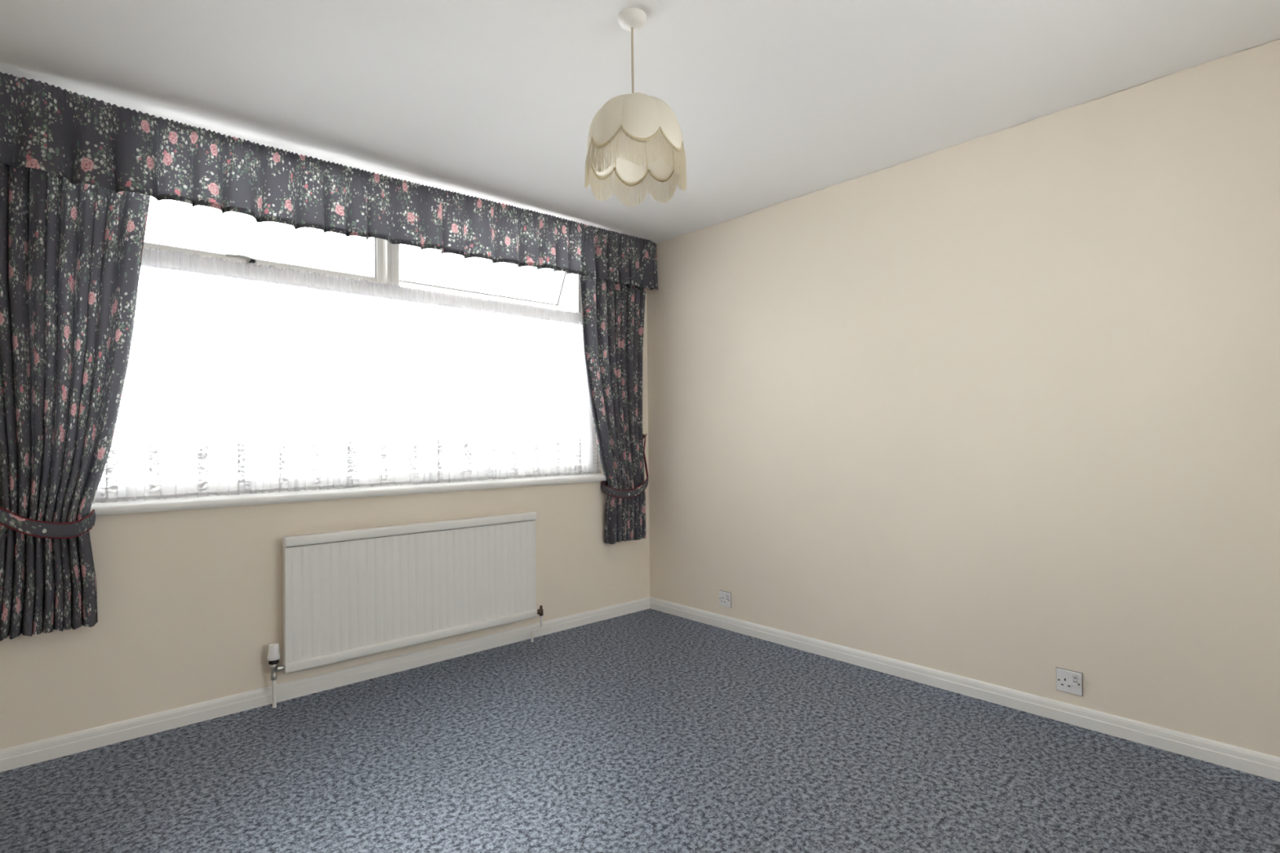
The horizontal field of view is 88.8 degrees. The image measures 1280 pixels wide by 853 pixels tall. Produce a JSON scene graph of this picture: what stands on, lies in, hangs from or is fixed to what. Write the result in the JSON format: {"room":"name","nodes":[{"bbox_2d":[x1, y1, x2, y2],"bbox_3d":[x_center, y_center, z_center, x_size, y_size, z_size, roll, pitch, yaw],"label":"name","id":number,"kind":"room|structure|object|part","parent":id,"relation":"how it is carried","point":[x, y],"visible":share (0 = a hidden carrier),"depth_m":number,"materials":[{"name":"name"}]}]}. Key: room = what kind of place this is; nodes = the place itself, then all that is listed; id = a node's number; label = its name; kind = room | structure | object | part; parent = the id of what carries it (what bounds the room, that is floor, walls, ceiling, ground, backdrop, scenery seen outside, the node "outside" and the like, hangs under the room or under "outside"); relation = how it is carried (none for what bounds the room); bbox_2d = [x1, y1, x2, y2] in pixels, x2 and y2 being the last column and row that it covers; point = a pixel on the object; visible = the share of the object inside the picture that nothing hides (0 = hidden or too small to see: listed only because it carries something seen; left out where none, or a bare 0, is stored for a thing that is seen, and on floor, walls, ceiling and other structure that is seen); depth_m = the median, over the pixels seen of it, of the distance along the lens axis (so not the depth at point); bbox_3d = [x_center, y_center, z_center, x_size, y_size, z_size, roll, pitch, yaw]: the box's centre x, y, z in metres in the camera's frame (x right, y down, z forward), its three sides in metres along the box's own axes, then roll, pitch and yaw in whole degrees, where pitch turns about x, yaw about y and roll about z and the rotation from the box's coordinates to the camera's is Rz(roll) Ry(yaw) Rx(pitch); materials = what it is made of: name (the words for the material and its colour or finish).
{"room":"empty bedroom","nodes":[
{"label":"empty bedroom","id":0,"kind":"room"},
{"bbox_2d":[0,290,649,749],"bbox_3d":[-1.332,-0.002,3.265,3.900,2.400,0.260,0,-1,-42],"label":"wall","id":1,"kind":"structure","parent":0,"point":[190,602],"depth_m":2.69,"materials":[{"name":"beige paint"}]},
{"bbox_2d":[0,596,649,772],"bbox_3d":[-1.227,1.159,3.145,3.500,0.073,0.016,0,-1,-42],"label":"baseboard","id":2,"kind":"structure","parent":1,"relation":"attached to","point":[42,750],"depth_m":2.83,"materials":[{"name":"white paint"}]},
{"bbox_2d":[89,237,606,515],"bbox_3d":[-1.326,-0.405,3.331,2.715,1.483,0.418,0,-1,-42],"label":"window","id":3,"kind":"structure","parent":1,"relation":"in","point":[386,255],"depth_m":3.19,"materials":[{"name":"white plastic"}]},
{"bbox_3d":[-1.765,-0.738,2.891,0.124,0.033,0.047,0,-1,-42],"label":"handle","id":4,"kind":"part","parent":3,"relation":"part of","materials":[{"name":"grey"}]},
{"bbox_3d":[-1.226,0.316,3.217,2.715,0.036,0.142,0,-1,-42],"label":"sill","id":5,"kind":"part","parent":3,"relation":"part of","materials":[{"name":"white paint"}]},
{"bbox_2d":[141,263,575,324],"bbox_3d":[-1.249,-0.641,3.265,2.660,0.011,0.011,0,-1,-42],"label":"curtain rod","id":6,"kind":"object","parent":1,"relation":"attached to","point":[141,264],"visible":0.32,"depth_m":3.12,"materials":[{"name":"white plastic"}]},
{"bbox_2d":[92,247,601,503],"bbox_3d":[-1.234,-0.211,3.249,2.649,1.011,0.041,0,-1,-42],"label":"curtain","id":7,"kind":"object","parent":6,"relation":"hanging from","point":[116,490],"visible":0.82,"depth_m":3.05,"materials":[{"name":"white fabric"}]},
{"bbox_2d":[267,511,543,708],"bbox_3d":[-1.076,0.837,3.239,1.382,0.717,0.089,0,-1,-42],"label":"radiator","id":8,"kind":"object","parent":1,"relation":"attached to","point":[350,594],"visible":1,"depth_m":3.13,"materials":[{"name":"white metal"}]},
{"bbox_3d":[-1.061,0.769,3.231,1.262,0.542,0.035,0,-1,-42],"label":"panel","id":9,"kind":"part","parent":8,"relation":"part of","materials":[{"name":"white metal"}]},
{"bbox_3d":[-2.357,0.050,2.141,0.018,0.021,0.031,0,-1,-42],"label":"hook","id":10,"kind":"object","parent":1,"relation":"attached to","visible":0},
{"bbox_2d":[0,506,95,538],"bbox_3d":[-2.154,0.220,2.240,0.443,0.346,0.149,0,-1,-42],"label":"tieback","id":11,"kind":"object","parent":10,"relation":"hanging from","point":[32,527],"visible":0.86,"depth_m":2.25,"materials":[{"name":"black fabric"}]},
{"bbox_3d":[-1.199,-1.130,3.156,3.225,0.040,0.122,0,-1,-42],"label":"rail","id":12,"kind":"object","parent":1,"relation":"attached to","visible":0},
{"bbox_2d":[0,160,150,641],"bbox_3d":[-2.123,-0.192,2.302,0.667,1.841,0.078,0,-1,-42],"label":"curtain","id":13,"kind":"object","parent":12,"relation":"hanging from","point":[71,255],"visible":0.88,"depth_m":2.32,"materials":[{"name":"black fabric"}]},
{"bbox_2d":[0,71,657,289],"bbox_3d":[-1.120,-1.025,3.132,3.364,0.349,0.070,0,-1,-42],"label":"valance","id":14,"kind":"object","parent":12,"relation":"hanging from","point":[80,139],"visible":1,"depth_m":2.74,"materials":[{"name":"black fabric"}]},
{"bbox_2d":[579,275,646,544],"bbox_3d":[-0.156,-0.191,4.082,0.543,1.830,0.082,0,-1,-42],"label":"curtain","id":15,"kind":"object","parent":12,"relation":"hanging from","point":[613,314],"visible":0.8,"depth_m":4.07,"materials":[{"name":"black fabric"}]},
{"bbox_3d":[0.033,0.058,4.301,0.018,0.021,0.031,0,-1,-42],"label":"hook","id":16,"kind":"object","parent":1,"relation":"attached to","visible":0},
{"bbox_2d":[600,435,648,498],"bbox_3d":[-0.065,0.249,4.130,0.381,0.390,0.144,0,-1,-42],"label":"tieback","id":17,"kind":"object","parent":16,"relation":"hanging from","point":[621,494],"visible":0.78,"depth_m":4.04,"materials":[{"name":"black fabric"}]},
{"bbox_2d":[0,608,1279,852],"bbox_3d":[0.060,1.234,1.721,3.900,0.150,4.450,0,-1,-42],"label":"floor","id":18,"kind":"structure","parent":0,"point":[649,731],"depth_m":2.19,"materials":[{"name":"blue carpet"}]},
{"bbox_2d":[0,0,1279,243],"bbox_3d":[0.032,-1.316,1.761,3.900,0.150,4.450,0,-1,-42],"label":"ceiling","id":19,"kind":"structure","parent":0,"point":[773,102],"depth_m":2.26,"materials":[{"name":"white paint"}]},
{"bbox_2d":[584,7,686,207],"bbox_3d":[-0.014,-0.975,1.968,0.305,0.525,0.305,0,-1,-42],"label":"pendant lamp","id":20,"kind":"object","parent":19,"relation":"hanging from","point":[633,135],"visible":1,"depth_m":1.89,"materials":[{"name":"beige fabric"}]},
{"bbox_3d":[-0.111,-0.884,1.970,0.119,0.189,0.100,0,-1,-29],"label":"shade panel","id":21,"kind":"part","parent":20,"relation":"part of","materials":[{"name":"beige fabric"}]},
{"bbox_3d":[-0.088,-0.881,2.017,0.107,0.191,0.117,0,-1,-42],"label":"shade panel","id":22,"kind":"part","parent":20,"relation":"part of","materials":[{"name":"beige fabric"}]},
{"bbox_3d":[-0.064,-0.887,1.892,0.117,0.186,0.107,0,-1,-42],"label":"shade panel","id":23,"kind":"part","parent":20,"relation":"part of","materials":[{"name":"beige fabric"}]},
{"bbox_3d":[-0.039,-0.880,2.061,0.100,0.192,0.119,-1,-1,16],"label":"shade panel","id":24,"kind":"part","parent":20,"relation":"part of","materials":[{"name":"beige fabric"}]},
{"bbox_3d":[-0.022,-1.072,1.969,0.007,0.270,0.007,0,-1,-42],"label":"cord","id":25,"kind":"part","parent":20,"relation":"part of","materials":[{"name":"white plastic"}]},
{"bbox_3d":[-0.017,-0.889,1.869,0.100,0.186,0.119,0,-1,-29],"label":"shade panel","id":26,"kind":"part","parent":20,"relation":"part of","materials":[{"name":"beige fabric"}]},
{"bbox_3d":[-0.014,-0.899,1.967,0.251,0.153,0.251,-1,-1,38],"label":"wire frame","id":27,"kind":"part","parent":20,"relation":"part of","materials":[{"name":"beige fabric"}]},
{"bbox_3d":[0.037,-0.882,2.041,0.117,0.192,0.107,0,-1,-42],"label":"shade panel","id":28,"kind":"part","parent":20,"relation":"part of","materials":[{"name":"beige fabric"}]},
{"bbox_3d":[0.061,-0.888,1.916,0.107,0.187,0.117,0,-1,-42],"label":"shade panel","id":29,"kind":"part","parent":20,"relation":"part of","materials":[{"name":"beige fabric"}]},
{"bbox_3d":[0.081,-0.885,1.992,0.119,0.189,0.100,-1,-1,16],"label":"shade panel","id":30,"kind":"part","parent":20,"relation":"part of","materials":[{"name":"beige fabric"}]},
{"bbox_2d":[646,39,1279,757],"bbox_3d":[1.519,-0.040,2.870,0.200,2.400,4.150,0,-1,-42],"label":"wall","id":31,"kind":"structure","parent":0,"point":[1002,408],"depth_m":2.68,"materials":[{"name":"beige paint"}]},
{"bbox_2d":[719,590,731,608],"bbox_3d":[0.498,1.016,3.838,0.011,0.089,0.089,0,-1,-42],"label":"power socket","id":32,"kind":"object","parent":31,"relation":"attached to","point":[725,597],"visible":1,"depth_m":3.83,"materials":[{"name":"white plastic"}]},
{"bbox_2d":[649,596,1279,782],"bbox_3d":[1.385,1.125,2.854,0.016,0.073,3.950,0,-1,-42],"label":"baseboard","id":33,"kind":"structure","parent":31,"relation":"attached to","point":[1244,760],"depth_m":2.67,"materials":[{"name":"white paint"}]},
{"bbox_2d":[1056,667,1083,696],"bbox_3d":[1.670,0.995,2.542,0.011,0.089,0.089,0,-1,-42],"label":"power socket","id":34,"kind":"object","parent":31,"relation":"attached to","point":[1067,681],"visible":1,"depth_m":2.54,"materials":[{"name":"white plastic"}]},
{"bbox_2d":[1072,675,1077,682],"bbox_3d":[1.681,0.977,2.524,0.004,0.021,0.013,0,-1,-42],"label":"rocker switch","id":35,"kind":"object","parent":34,"relation":"attached to","point":[1074,677],"depth_m":2.52,"materials":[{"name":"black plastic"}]}
]}

